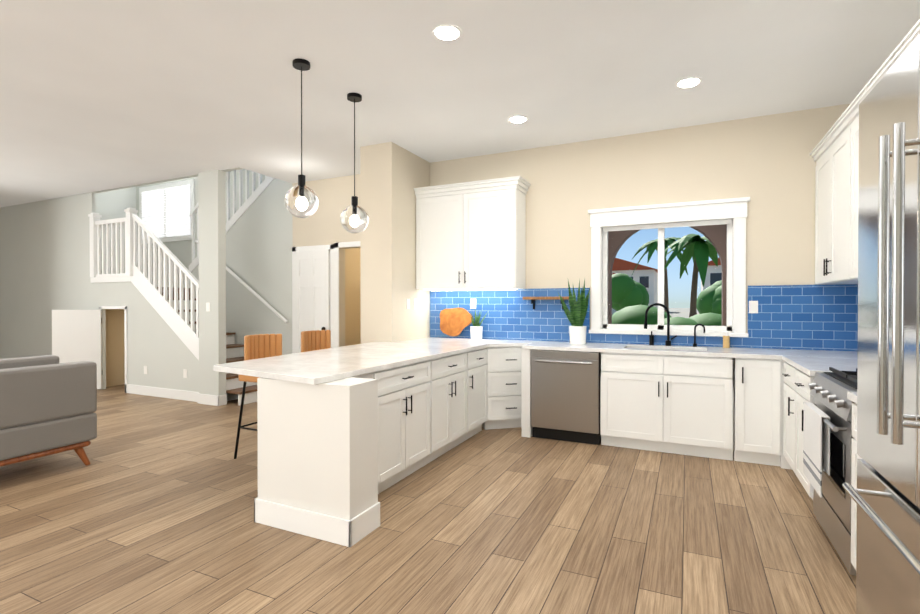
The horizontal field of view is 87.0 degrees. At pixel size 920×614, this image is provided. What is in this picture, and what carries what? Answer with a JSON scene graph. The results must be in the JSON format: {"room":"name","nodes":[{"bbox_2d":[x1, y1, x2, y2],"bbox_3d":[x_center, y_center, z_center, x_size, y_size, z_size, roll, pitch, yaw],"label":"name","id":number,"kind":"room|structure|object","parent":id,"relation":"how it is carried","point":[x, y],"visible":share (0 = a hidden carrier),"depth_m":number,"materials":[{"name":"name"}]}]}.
{"room":"kitchen","nodes":[
{"label":"kitchen","id":0,"kind":"room"},
{"bbox_2d":[106,309,124,386],"bbox_3d":[-5.008,0.623,7.610,0.980,1.250,0.749,0,0,25],"label":"wall","id":1,"kind":"structure","parent":0,"point":[115,359],"depth_m":7.69,"materials":[{"name":"beige paint"}]},
{"bbox_2d":[95,187,135,282],"bbox_3d":[-6.734,-1.560,8.837,0.120,5.600,1.530,0,0,25],"label":"wall","id":2,"kind":"structure","parent":0,"point":[113,204],"depth_m":9.16,"materials":[{"name":"grey paint"}]},
{"bbox_2d":[0,167,242,391],"bbox_3d":[-6.559,-1.554,7.881,8.450,5.600,0.050,0,0,25],"label":"wall","id":3,"kind":"structure","parent":0,"point":[44,258],"depth_m":7.75,"materials":[{"name":"grey paint"}]},
{"bbox_2d":[52,306,126,392],"bbox_3d":[-5.420,0.619,7.081,1.044,1.265,0.456,0,0,25],"label":"closet door","id":4,"kind":"structure","parent":3,"relation":"in","point":[76,335],"depth_m":7.19,"materials":[{"name":"white"}]},
{"bbox_2d":[125,384,196,401],"bbox_3d":[-4.138,1.189,6.725,1.670,0.130,0.014,0,0,25],"label":"baseboard","id":5,"kind":"structure","parent":3,"relation":"attached to","point":[129,388],"depth_m":6.72,"materials":[{"name":"white wood"}]},
{"bbox_2d":[183,369,186,377],"bbox_3d":[-3.698,0.898,6.521,0.070,0.115,0.007,0,0,25],"label":"outlet","id":6,"kind":"object","parent":3,"relation":"attached to","point":[184,370],"depth_m":6.52,"materials":[{"name":"white plastic"}]},
{"bbox_2d":[136,169,264,287],"bbox_3d":[-4.188,-1.559,8.551,4.970,5.600,0.120,0,0,25],"label":"wall","id":7,"kind":"structure","parent":0,"point":[182,250],"depth_m":8.87,"materials":[{"name":"grey paint"}]},
{"bbox_2d":[139,179,194,243],"bbox_3d":[-5.524,-1.767,9.081,1.580,1.090,0.045,0,0,25],"label":"window shutters","id":8,"kind":"object","parent":7,"relation":"attached to","point":[164,211],"visible":0.81,"depth_m":9.03,"materials":[{"name":"white"}]},
{"bbox_2d":[198,170,225,395],"bbox_3d":[-3.215,-0.243,6.284,0.370,3.000,0.110,0,0,25],"label":"column","id":9,"kind":"structure","parent":0,"point":[212,249],"depth_m":6.22,"materials":[{"name":"grey paint"}]},
{"bbox_2d":[206,303,209,310],"bbox_3d":[-3.240,0.000,6.232,0.070,0.115,0.007,0,0,25],"label":"outlet","id":10,"kind":"object","parent":9,"relation":"attached to","point":[207,304],"depth_m":6.23,"materials":[{"name":"white plastic"}]},
{"bbox_2d":[196,392,220,405],"bbox_3d":[-3.241,1.193,6.237,0.400,0.130,0.014,0,0,25],"label":"baseboard","id":11,"kind":"structure","parent":9,"relation":"attached to","point":[207,399],"depth_m":6.22,"materials":[{"name":"white"}]},
{"bbox_2d":[191,174,359,354],"bbox_3d":[-2.482,-0.423,6.983,4.000,3.350,0.120,0,0,25],"label":"wall","id":12,"kind":"structure","parent":0,"point":[259,239],"depth_m":7.00,"materials":[{"name":"grey paint"}]},
{"bbox_2d":[292,244,333,353],"bbox_3d":[-2.045,0.205,6.658,0.750,2.100,0.102,0,0,25],"label":"hall door","id":13,"kind":"structure","parent":12,"relation":"in","point":[312,287],"depth_m":6.65,"materials":[{"name":"white wood"}]},
{"bbox_2d":[334,241,359,347],"bbox_3d":[-1.209,0.197,6.311,1.060,2.120,0.020,0,0,25],"label":"trim","id":14,"kind":"structure","parent":12,"relation":"attached to","point":[337,246],"depth_m":6.50,"materials":[{"name":"white wood"}]},
{"bbox_2d":[257,377,377,519],"bbox_3d":[-0.844,0.852,2.861,0.680,0.858,0.260,0,0,25],"label":"wall","id":15,"kind":"structure","parent":0,"point":[317,448],"depth_m":2.73,"materials":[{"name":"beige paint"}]},
{"bbox_2d":[254,497,379,546],"bbox_3d":[-0.913,1.211,2.899,0.865,0.140,0.295,0,0,25],"label":"baseboard","id":16,"kind":"structure","parent":15,"relation":"attached to","point":[345,532],"depth_m":2.71,"materials":[{"name":"white wood"}]},
{"bbox_2d":[345,248,360,345],"bbox_3d":[-0.855,-0.313,7.776,1.970,3.120,2.700,0,0,25],"label":"wall","id":17,"kind":"structure","parent":0,"point":[352,298],"depth_m":7.90,"materials":[{"name":"beige paint"}]},
{"bbox_2d":[360,142,429,343],"bbox_3d":[-0.721,-0.238,5.559,0.400,3.000,0.840,0,0,25],"label":"wall","id":18,"kind":"structure","parent":0,"point":[393,175],"depth_m":5.21,"materials":[{"name":"beige paint"}]},
{"bbox_2d":[406,299,409,308],"bbox_3d":[-0.575,-0.034,5.392,0.008,0.115,0.070,0,0,25],"label":"outlet","id":19,"kind":"object","parent":18,"relation":"attached to","point":[407,300],"depth_m":5.38,"materials":[{"name":"white plastic"}]},
{"bbox_2d":[0,384,855,613],"bbox_3d":[-3.149,1.321,5.695,16.500,0.120,14.200,0,0,25],"label":"floor","id":20,"kind":"structure","parent":0,"point":[149,509],"depth_m":2.72,"materials":[{"name":"brown wood"}]},
{"bbox_2d":[0,355,96,466],"bbox_3d":[-3.836,0.838,3.114,0.930,0.897,2.250,0,0,25],"label":"sofa","id":21,"kind":"object","parent":20,"relation":"on","point":[48,404],"visible":1,"depth_m":3.63,"materials":[{"name":"grey fabric"}]},
{"bbox_2d":[88,169,287,405],"bbox_3d":[-4.568,-0.924,7.749,4.710,4.342,1.642,0,0,25],"label":"staircase","id":22,"kind":"structure","parent":20,"relation":"on","point":[175,307],"depth_m":6.93,"materials":[{"name":"white wood"}]},
{"bbox_2d":[234,334,281,458],"bbox_3d":[-1.603,0.758,4.168,0.460,1.031,0.454,0,0,25],"label":"bar stool","id":23,"kind":"object","parent":20,"relation":"on","point":[256,346],"visible":0.4,"depth_m":4.23,"materials":[{"name":"brown leather"}]},
{"bbox_2d":[301,330,330,351],"bbox_3d":[-1.322,0.753,4.765,0.460,1.031,0.454,0,0,25],"label":"bar stool","id":24,"kind":"object","parent":20,"relation":"on","point":[312,340],"visible":0.4,"depth_m":4.91,"materials":[{"name":"brown leather"}]},
{"bbox_2d":[353,370,384,493],"bbox_3d":[-0.875,0.850,3.196,0.620,0.858,0.310,0,0,25],"label":"base cabinet","id":25,"kind":"object","parent":20,"relation":"on","point":[380,375],"depth_m":3.23,"materials":[{"name":"white wood"}]},
{"bbox_2d":[385,358,436,489],"bbox_3d":[-0.659,0.847,3.655,0.620,0.858,0.835,0,0,25],"label":"base cabinet","id":26,"kind":"object","parent":20,"relation":"on","point":[410,389],"depth_m":3.57,"materials":[{"name":"white wood"}]},
{"bbox_2d":[213,341,480,384],"bbox_3d":[-0.804,0.396,3.989,1.190,0.035,2.460,0,0,25],"label":"countertop","id":27,"kind":"structure","parent":26,"relation":"on","point":[314,367],"depth_m":3.46,"materials":[{"name":"stone"}]},
{"bbox_2d":[437,350,472,457],"bbox_3d":[-0.360,0.842,4.291,0.620,0.858,0.830,0,0,25],"label":"base cabinet","id":28,"kind":"object","parent":20,"relation":"on","point":[454,372],"depth_m":4.24,"materials":[{"name":"white wood"}]},
{"bbox_2d":[473,348,484,434],"bbox_3d":[-0.116,0.839,4.809,0.620,0.858,0.575,0,0,25],"label":"base cabinet","id":29,"kind":"object","parent":20,"relation":"on","point":[479,354],"depth_m":4.75,"materials":[{"name":"white wood"}]},
{"bbox_2d":[485,346,532,436],"bbox_3d":[0.463,0.836,5.123,0.579,0.858,0.617,0,0,25],"label":"base cabinet","id":30,"kind":"object","parent":20,"relation":"on","point":[507,369],"depth_m":4.97,"materials":[{"name":"white wood"}]},
{"bbox_2d":[531,350,600,444],"bbox_3d":[1.091,0.840,4.791,0.644,0.856,0.641,0,0,25],"label":"dishwasher","id":31,"kind":"object","parent":20,"relation":"on","point":[565,395],"visible":0.79,"depth_m":4.53,"materials":[{"name":"grey metal"}]},
{"bbox_2d":[600,370,672,452],"bbox_3d":[1.669,0.959,4.554,0.587,0.620,0.619,0,0,25],"label":"base cabinet","id":32,"kind":"object","parent":20,"relation":"on","point":[636,406],"depth_m":4.27,"materials":[{"name":"white wood"}]},
{"bbox_2d":[673,374,732,460],"bbox_3d":[2.096,0.961,4.353,0.586,0.620,0.619,0,0,25],"label":"base cabinet","id":33,"kind":"object","parent":20,"relation":"on","point":[702,403],"depth_m":4.05,"materials":[{"name":"white wood"}]},
{"bbox_2d":[729,358,784,466],"bbox_3d":[2.513,0.843,4.128,0.338,0.858,0.670,0,0,25],"label":"base cabinet","id":34,"kind":"object","parent":20,"relation":"on","point":[748,410],"depth_m":3.89,"materials":[{"name":"white wood"}]},
{"bbox_2d":[773,349,857,352],"bbox_3d":[2.953,0.396,3.946,0.706,0.035,0.300,0,0,25],"label":"countertop","id":35,"kind":"structure","parent":34,"relation":"on","point":[774,350],"depth_m":4.11,"materials":[{"name":"stone"}]},
{"bbox_2d":[781,362,788,468],"bbox_3d":[2.731,0.848,3.428,0.664,0.858,0.540,0,0,25],"label":"base cabinet","id":36,"kind":"object","parent":20,"relation":"on","point":[784,381],"depth_m":3.76,"materials":[{"name":"white wood"}]},
{"bbox_2d":[405,337,857,359],"bbox_3d":[1.342,0.392,4.586,4.165,0.035,0.843,0,0,25],"label":"countertop","id":37,"kind":"structure","parent":36,"relation":"on","point":[732,352],"depth_m":4.48,"materials":[{"name":"stone"}]},
{"bbox_2d":[440,308,471,335],"bbox_3d":[-0.052,0.174,5.631,0.426,0.336,0.081,0,0,25],"label":"wood board","id":38,"kind":"object","parent":37,"relation":"on","point":[455,321],"visible":0.94,"depth_m":5.63,"materials":[{"name":"orange wood"}]},
{"bbox_2d":[470,309,488,339],"bbox_3d":[0.214,0.185,5.436,0.237,0.364,0.149,0,0,25],"label":"plant","id":39,"kind":"object","parent":37,"relation":"on","point":[476,329],"visible":1,"depth_m":5.41,"materials":[{"name":"green plant"}]},
{"bbox_2d":[557,278,589,344],"bbox_3d":[1.140,0.036,4.884,0.326,0.670,0.170,0,0,25],"label":"snake plant","id":40,"kind":"object","parent":37,"relation":"on","point":[576,314],"visible":1,"depth_m":4.83,"materials":[{"name":"green plant"}]},
{"bbox_2d":[649,331,653,344],"bbox_3d":[1.865,0.303,4.717,0.043,0.140,0.072,0,0,25],"label":"soap dispenser","id":41,"kind":"object","parent":37,"relation":"on","point":[651,339],"visible":1,"depth_m":4.71,"materials":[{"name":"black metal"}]},
{"bbox_2d":[644,303,704,346],"bbox_3d":[2.050,0.168,4.645,0.540,0.412,0.052,0,0,25],"label":"faucet","id":42,"kind":"object","parent":37,"relation":"on","point":[667,342],"visible":0.98,"depth_m":4.66,"materials":[{"name":"black metal"}]},
{"bbox_2d":[723,333,729,347],"bbox_3d":[2.446,0.305,4.449,0.055,0.140,0.056,0,0,25],"label":"dish soap bottle","id":43,"kind":"object","parent":37,"relation":"on","point":[726,340],"visible":1,"depth_m":4.43,"materials":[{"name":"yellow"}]},
{"bbox_2d":[789,364,814,499],"bbox_3d":[2.559,0.851,3.064,0.664,0.858,0.525,0,0,25],"label":"base cabinet","id":44,"kind":"object","parent":20,"relation":"on","point":[799,390],"depth_m":3.32,"materials":[{"name":"white wood"}]},
{"bbox_2d":[781,353,857,375],"bbox_3d":[2.616,0.401,3.229,0.706,0.035,0.925,0,0,25],"label":"countertop","id":45,"kind":"structure","parent":44,"relation":"on","point":[808,363],"depth_m":3.40,"materials":[{"name":"stone"}]},
{"bbox_2d":[803,367,857,575],"bbox_3d":[2.243,0.799,2.470,0.704,0.930,0.760,0,0,25],"label":"range","id":46,"kind":"object","parent":20,"relation":"on","point":[832,505],"visible":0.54,"depth_m":2.47,"materials":[{"name":"silver metal"}]},
{"bbox_2d":[803,402,829,497],"bbox_3d":[1.963,0.772,2.673,0.040,0.420,0.410,0,0,25],"label":"hanging towel","id":47,"kind":"object","parent":46,"relation":"hanging from","point":[816,444],"visible":1,"depth_m":2.60,"materials":[{"name":"white fabric"}]},
{"bbox_2d":[851,403,862,569],"bbox_3d":[1.965,0.859,1.800,0.664,0.858,0.650,0,0,25],"label":"base cabinet","id":48,"kind":"object","parent":20,"relation":"on","point":[854,456],"depth_m":2.19,"materials":[{"name":"white wood"}]},
{"bbox_2d":[847,391,856,403],"bbox_3d":[1.959,0.411,1.797,0.676,0.035,0.685,0,0,25],"label":"countertop","id":49,"kind":"structure","parent":48,"relation":"on","point":[851,395],"depth_m":2.19,"materials":[{"name":"stone"}]},
{"bbox_2d":[842,34,919,613],"bbox_3d":[1.504,0.293,1.079,0.877,2.000,0.980,0,0,25],"label":"refrigerator","id":50,"kind":"object","parent":20,"relation":"on","point":[885,495],"visible":1,"depth_m":1.31,"materials":[{"name":"grey metal"}]},
{"bbox_2d":[0,0,919,207],"bbox_3d":[-4.751,-3.086,3.821,15.170,2.720,9.500,0,0,25],"label":"ceiling","id":51,"kind":"structure","parent":0,"point":[98,95],"depth_m":3.61,"materials":[{"name":"white paint"}]},
{"bbox_2d":[285,58,318,217],"bbox_3d":[-1.117,-1.175,3.418,0.229,1.094,0.229,0,0,25],"label":"pendant light","id":52,"kind":"object","parent":51,"relation":"hanging from","point":[301,199],"visible":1,"depth_m":3.36,"materials":[{"name":"clear glass"}]},
{"bbox_2d":[340,92,368,233],"bbox_3d":[-0.862,-1.164,3.961,0.229,1.124,0.229,0,0,25],"label":"pendant light","id":53,"kind":"object","parent":51,"relation":"hanging from","point":[354,218],"visible":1,"depth_m":3.90,"materials":[{"name":"clear glass"}]},
{"bbox_2d":[432,24,461,40],"bbox_3d":[-0.079,-1.716,3.036,0.188,0.007,0.188,0,0,16],"label":"recessed light","id":54,"kind":"object","parent":51,"relation":"in","point":[446,32],"depth_m":3.02,"materials":[{"name":"white plastic"}]},
{"bbox_2d":[508,115,527,122],"bbox_3d":[0.535,-1.726,4.460,0.188,0.007,0.188,0,0,16],"label":"recessed light","id":55,"kind":"object","parent":51,"relation":"in","point":[517,118],"depth_m":4.45,"materials":[{"name":"white"}]},
{"bbox_2d":[675,77,702,87],"bbox_3d":[1.756,-1.721,3.720,0.188,0.007,0.188,0,0,16],"label":"recessed light","id":56,"kind":"object","parent":51,"relation":"in","point":[689,82],"depth_m":3.70,"materials":[{"name":"white plastic"}]},
{"bbox_2d":[430,104,855,351],"bbox_3d":[1.544,-0.235,5.123,4.870,3.000,0.300,0,0,25],"label":"wall","id":57,"kind":"structure","parent":0,"point":[766,164],"depth_m":4.69,"materials":[{"name":"beige paint"}]},
{"bbox_2d":[415,184,525,290],"bbox_3d":[0.107,-0.739,5.435,1.197,1.073,0.349,0,0,25],"label":"upper cabinet","id":58,"kind":"object","parent":57,"relation":"attached to","point":[470,235],"depth_m":5.25,"materials":[{"name":"white wood"}]},
{"bbox_2d":[523,296,568,308],"bbox_3d":[0.933,-0.043,5.176,0.520,0.135,0.102,0,0,25],"label":"floating shelf","id":59,"kind":"object","parent":57,"relation":"attached to","point":[532,299],"visible":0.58,"depth_m":5.17,"materials":[{"name":"brown wood"}]},
{"bbox_2d":[430,284,857,351],"bbox_3d":[1.523,0.086,4.963,4.168,0.569,0.012,0,0,25],"label":"backsplash","id":60,"kind":"structure","parent":57,"relation":"attached to","point":[811,317],"depth_m":4.67,"materials":[{"name":"blue tile"}]},
{"bbox_2d":[470,299,475,308],"bbox_3d":[0.152,-0.038,5.597,0.070,0.114,0.006,0,0,25],"label":"outlet","id":61,"kind":"object","parent":60,"relation":"attached to","point":[472,301],"depth_m":5.59,"materials":[{"name":"white plastic"}]},
{"bbox_2d":[749,301,757,312],"bbox_3d":[2.673,0.000,4.411,0.070,0.114,0.006,0,0,25],"label":"outlet","id":62,"kind":"object","parent":60,"relation":"attached to","point":[753,306],"depth_m":4.41,"materials":[{"name":"white plastic"}]},
{"bbox_2d":[588,197,749,336],"bbox_3d":[2.049,-0.366,4.857,1.446,1.274,0.350,0,0,25],"label":"window","id":63,"kind":"structure","parent":57,"relation":"in","point":[695,275],"depth_m":4.79,"materials":[{"name":"white wood"}]},
{"bbox_3d":[1.752,-0.200,0.197,0.300,3.000,8.440,0,0,25],"label":"wall","id":64,"kind":"structure","parent":0,"visible":0},
{"bbox_2d":[814,123,857,284],"bbox_3d":[3.020,-0.726,3.657,0.349,1.073,1.084,0,0,25],"label":"upper cabinet","id":65,"kind":"object","parent":64,"relation":"attached to","point":[834,153],"depth_m":3.76,"materials":[{"name":"white wood"}]},
{"bbox_2d":[842,107,858,282],"bbox_3d":[2.718,-0.722,3.014,0.349,1.073,0.608,0,0,25],"label":"upper cabinet","id":66,"kind":"object","parent":64,"relation":"attached to","point":[849,213],"depth_m":3.28,"materials":[{"name":"white wood"}]},
{"bbox_2d":[866,27,919,94],"bbox_3d":[2.418,-0.715,2.377,0.410,1.078,0.937,0,0,25],"label":"upper cabinet","id":67,"kind":"object","parent":64,"relation":"attached to","point":[911,40],"depth_m":2.50,"materials":[{"name":"white wood"}]}
]}

